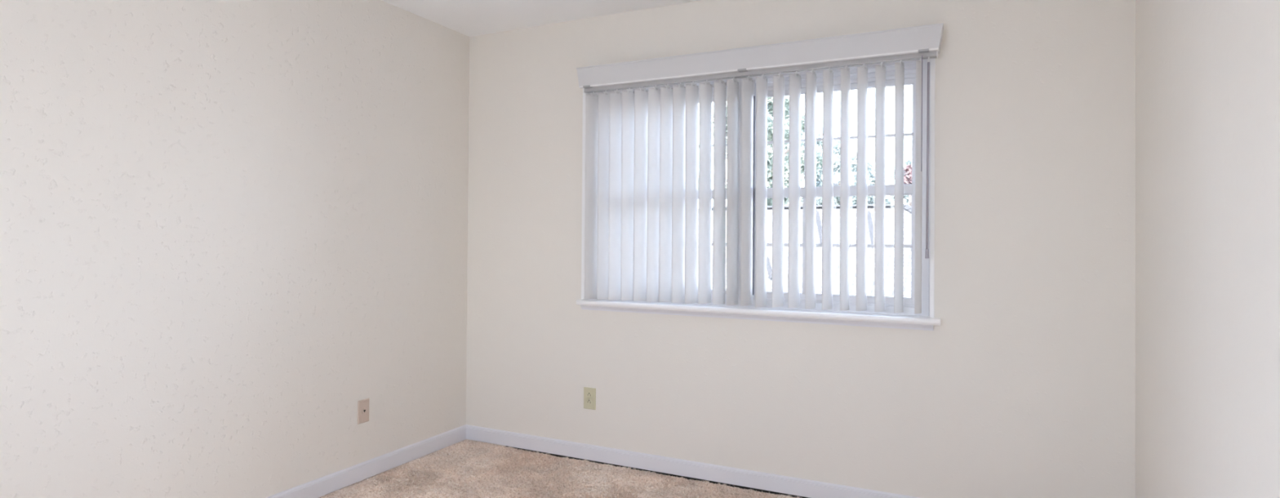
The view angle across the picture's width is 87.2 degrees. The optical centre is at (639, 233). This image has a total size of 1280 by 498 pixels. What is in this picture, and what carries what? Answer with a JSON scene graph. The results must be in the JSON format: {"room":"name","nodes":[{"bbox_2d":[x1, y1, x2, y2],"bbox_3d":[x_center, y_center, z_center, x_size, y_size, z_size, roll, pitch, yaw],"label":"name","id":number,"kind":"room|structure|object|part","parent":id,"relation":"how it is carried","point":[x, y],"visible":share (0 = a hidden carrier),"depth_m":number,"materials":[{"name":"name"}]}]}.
{"room":"empty bedroom","nodes":[
{"label":"empty bedroom","id":0,"kind":"room"},
{"bbox_2d":[0,0,469,497],"bbox_3d":[-2.109,-0.002,2.085,0.170,2.740,4.520,0,-1,26],"label":"wall","id":1,"kind":"structure","parent":0,"point":[228,228],"depth_m":2.73,"materials":[{"name":"beige paint"}]},
{"bbox_2d":[357,398,368,424],"bbox_3d":[-1.387,0.892,3.374,0.010,0.116,0.070,0,-1,26],"label":"phone jack","id":2,"kind":"object","parent":1,"relation":"attached to","point":[362,405],"visible":1,"depth_m":3.37,"materials":[{"name":"beige plastic"}]},
{"bbox_2d":[265,424,466,497],"bbox_3d":[-1.688,1.183,2.750,0.013,0.084,2.930,0,-1,26],"label":"baseboard","id":3,"kind":"structure","parent":1,"relation":"attached to","point":[322,486],"depth_m":3.42,"materials":[{"name":"white paint"}]},
{"bbox_2d":[381,0,699,36],"bbox_3d":[-0.493,-1.292,1.411,3.320,0.150,4.350,0,-1,26],"label":"ceiling","id":4,"kind":"structure","parent":0,"point":[470,18],"depth_m":3.61,"materials":[{"name":"white paint"}]},
{"bbox_2d":[320,439,802,497],"bbox_3d":[-0.512,1.296,1.388,3.322,0.154,4.350,0,-1,26],"label":"floor","id":5,"kind":"structure","parent":0,"point":[485,460],"depth_m":3.37,"materials":[{"name":"beige carpet"}]},
{"bbox_2d":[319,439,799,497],"bbox_3d":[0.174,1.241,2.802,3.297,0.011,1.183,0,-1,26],"label":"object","id":6,"kind":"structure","parent":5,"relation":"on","point":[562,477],"depth_m":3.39,"materials":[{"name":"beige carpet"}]},
{"bbox_2d":[466,0,1135,497],"bbox_3d":[0.484,0.028,3.433,3.660,2.740,0.170,0,-1,26],"label":"wall","id":7,"kind":"structure","parent":0,"point":[1024,385],"depth_m":3.00,"materials":[{"name":"beige paint"}]},
{"bbox_2d":[583,386,595,409],"bbox_3d":[-0.278,0.906,3.693,0.076,0.118,0.008,0,-1,26],"label":"electrical outlet","id":8,"kind":"object","parent":7,"relation":"attached to","point":[589,393],"visible":1,"depth_m":3.69,"materials":[{"name":"beige plastic"}]},
{"bbox_2d":[586,399,591,404],"bbox_3d":[-0.279,0.926,3.690,0.033,0.033,0.002,0,-1,26],"label":"receptacle","id":9,"kind":"object","parent":8,"relation":"attached to","point":[588,401],"depth_m":3.69,"materials":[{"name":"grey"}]},
{"bbox_2d":[586,391,591,398],"bbox_3d":[-0.279,0.887,3.690,0.033,0.033,0.002,0,-1,26],"label":"receptacle","id":10,"kind":"object","parent":8,"relation":"attached to","point":[588,393],"depth_m":3.69,"materials":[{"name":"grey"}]},
{"bbox_2d":[598,77,744,306],"bbox_3d":[0.164,-0.218,3.614,0.858,1.171,0.090,0,-1,26],"label":"window","id":11,"kind":"structure","parent":7,"relation":"in","point":[739,80],"depth_m":3.40,"materials":[{"name":"white plastic"}]},
{"bbox_3d":[0.157,0.047,3.601,0.762,0.548,0.026,0,-1,26],"label":"sash","id":12,"kind":"part","parent":11,"relation":"part of","materials":[{"name":"white plastic"}]},
{"bbox_2d":[466,424,919,497],"bbox_3d":[0.436,1.203,3.340,3.320,0.083,0.013,0,-1,26],"label":"baseboard","id":13,"kind":"structure","parent":7,"relation":"attached to","point":[705,471],"depth_m":3.46,"materials":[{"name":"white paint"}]},
{"bbox_2d":[580,305,933,330],"bbox_3d":[0.479,0.408,3.322,1.782,0.026,0.026,0,-1,26],"label":"trim","id":14,"kind":"structure","parent":7,"relation":"attached to","point":[846,322],"depth_m":3.25,"materials":[{"name":"white paint"}]},
{"bbox_2d":[581,57,935,317],"bbox_3d":[0.521,-0.227,3.411,1.795,1.190,0.163,0,-1,26],"label":"trim","id":15,"kind":"structure","parent":7,"relation":"attached to","point":[932,60],"depth_m":2.95,"materials":[{"name":"white paint"}]},
{"bbox_2d":[576,298,941,325],"bbox_3d":[0.516,0.382,3.378,1.823,0.028,0.212,0,-1,26],"label":"window sill","id":16,"kind":"structure","parent":7,"relation":"attached to","point":[822,314],"depth_m":3.22,"materials":[{"name":"white paint"}]},
{"bbox_2d":[595,61,930,315],"bbox_3d":[0.532,-0.217,3.434,1.757,1.171,0.092,0,-1,26],"label":"trim","id":17,"kind":"structure","parent":7,"relation":"attached to","point":[930,61],"depth_m":3.03,"materials":[{"name":"white paint"}]},
{"bbox_2d":[746,58,930,315],"bbox_3d":[0.932,-0.216,3.241,0.858,1.171,0.090,0,-1,26],"label":"window","id":18,"kind":"structure","parent":7,"relation":"in","point":[909,66],"depth_m":3.13,"materials":[{"name":"white plastic"}]},
{"bbox_2d":[576,22,943,314],"bbox_3d":[0.488,-0.269,3.285,1.815,1.250,0.103,0,-1,26],"label":"vertical blind","id":19,"kind":"object","parent":18,"relation":"attached to","point":[644,149],"visible":1,"depth_m":3.29,"materials":[{"name":"white plastic"}]},
{"bbox_3d":[1.212,-0.516,2.889,0.004,0.499,0.003,0,-1,26],"label":"pull cord","id":20,"kind":"part","parent":19,"relation":"part of","materials":[{"name":"white plastic"}]},
{"bbox_3d":[0.925,0.050,3.228,0.762,0.548,0.026,0,-1,26],"label":"sash","id":21,"kind":"part","parent":18,"relation":"part of","materials":[{"name":"white plastic"}]},
{"bbox_3d":[0.941,-0.452,3.258,0.762,0.531,0.026,0,-1,26],"label":"sash","id":22,"kind":"part","parent":18,"relation":"part of","materials":[{"name":"white plastic"}]},
{"bbox_2d":[1135,0,1279,497],"bbox_3d":[1.030,0.007,0.561,0.170,2.740,4.520,0,-1,26],"label":"wall","id":23,"kind":"structure","parent":0,"point":[1207,72],"depth_m":1.85,"materials":[{"name":"beige paint"}]},
{"label":"outside","id":24,"kind":"structure","parent":0,"visible":0},
{"bbox_3d":[9.836,4.617,26.534,120.000,0.200,130.000,0,-1,26],"label":"ground","id":25,"kind":"structure","parent":24,"visible":0},
{"bbox_2d":[711,94,822,205],"bbox_3d":[4.358,-0.500,22.626,3.708,9.904,3.708,1,-1,-11],"label":"tree","id":26,"kind":"object","parent":25,"relation":"on","point":[770,100],"visible":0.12,"depth_m":22.26,"materials":[{"name":"green plant"}]},
{"bbox_2d":[697,203,911,297],"bbox_3d":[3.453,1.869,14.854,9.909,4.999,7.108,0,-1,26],"label":"fence","id":27,"kind":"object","parent":25,"relation":"on","point":[889,208],"visible":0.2,"depth_m":12.64,"materials":[{"name":"white"}]},
{"bbox_2d":[800,132,857,205],"bbox_3d":[7.572,0.270,26.668,2.358,8.483,3.203,0,0,1],"label":"tree","id":28,"kind":"object","parent":25,"relation":"on","point":[836,200],"visible":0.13,"depth_m":25.95,"materials":[{"name":"green plant"}]},
{"bbox_2d":[849,160,893,204],"bbox_3d":[7.406,1.028,21.656,1.654,6.881,1.576,1,-1,-30],"label":"tree","id":29,"kind":"object","parent":25,"relation":"on","point":[870,199],"visible":0.16,"depth_m":21.47,"materials":[{"name":"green plant"}]},
{"bbox_2d":[888,158,911,204],"bbox_3d":[10.950,0.730,27.081,1.868,7.619,1.931,0,0,-1],"label":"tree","id":30,"kind":"object","parent":25,"relation":"on","point":[908,162],"visible":0.08,"depth_m":27.40,"materials":[{"name":"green plant"}]},
{"bbox_2d":[903,164,911,205],"bbox_3d":[8.553,1.133,21.082,0.825,6.675,0.793,1,-1,-27],"label":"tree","id":31,"kind":"object","parent":25,"relation":"on","point":[908,169],"visible":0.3,"depth_m":21.05,"materials":[{"name":"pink plant"}]}
]}

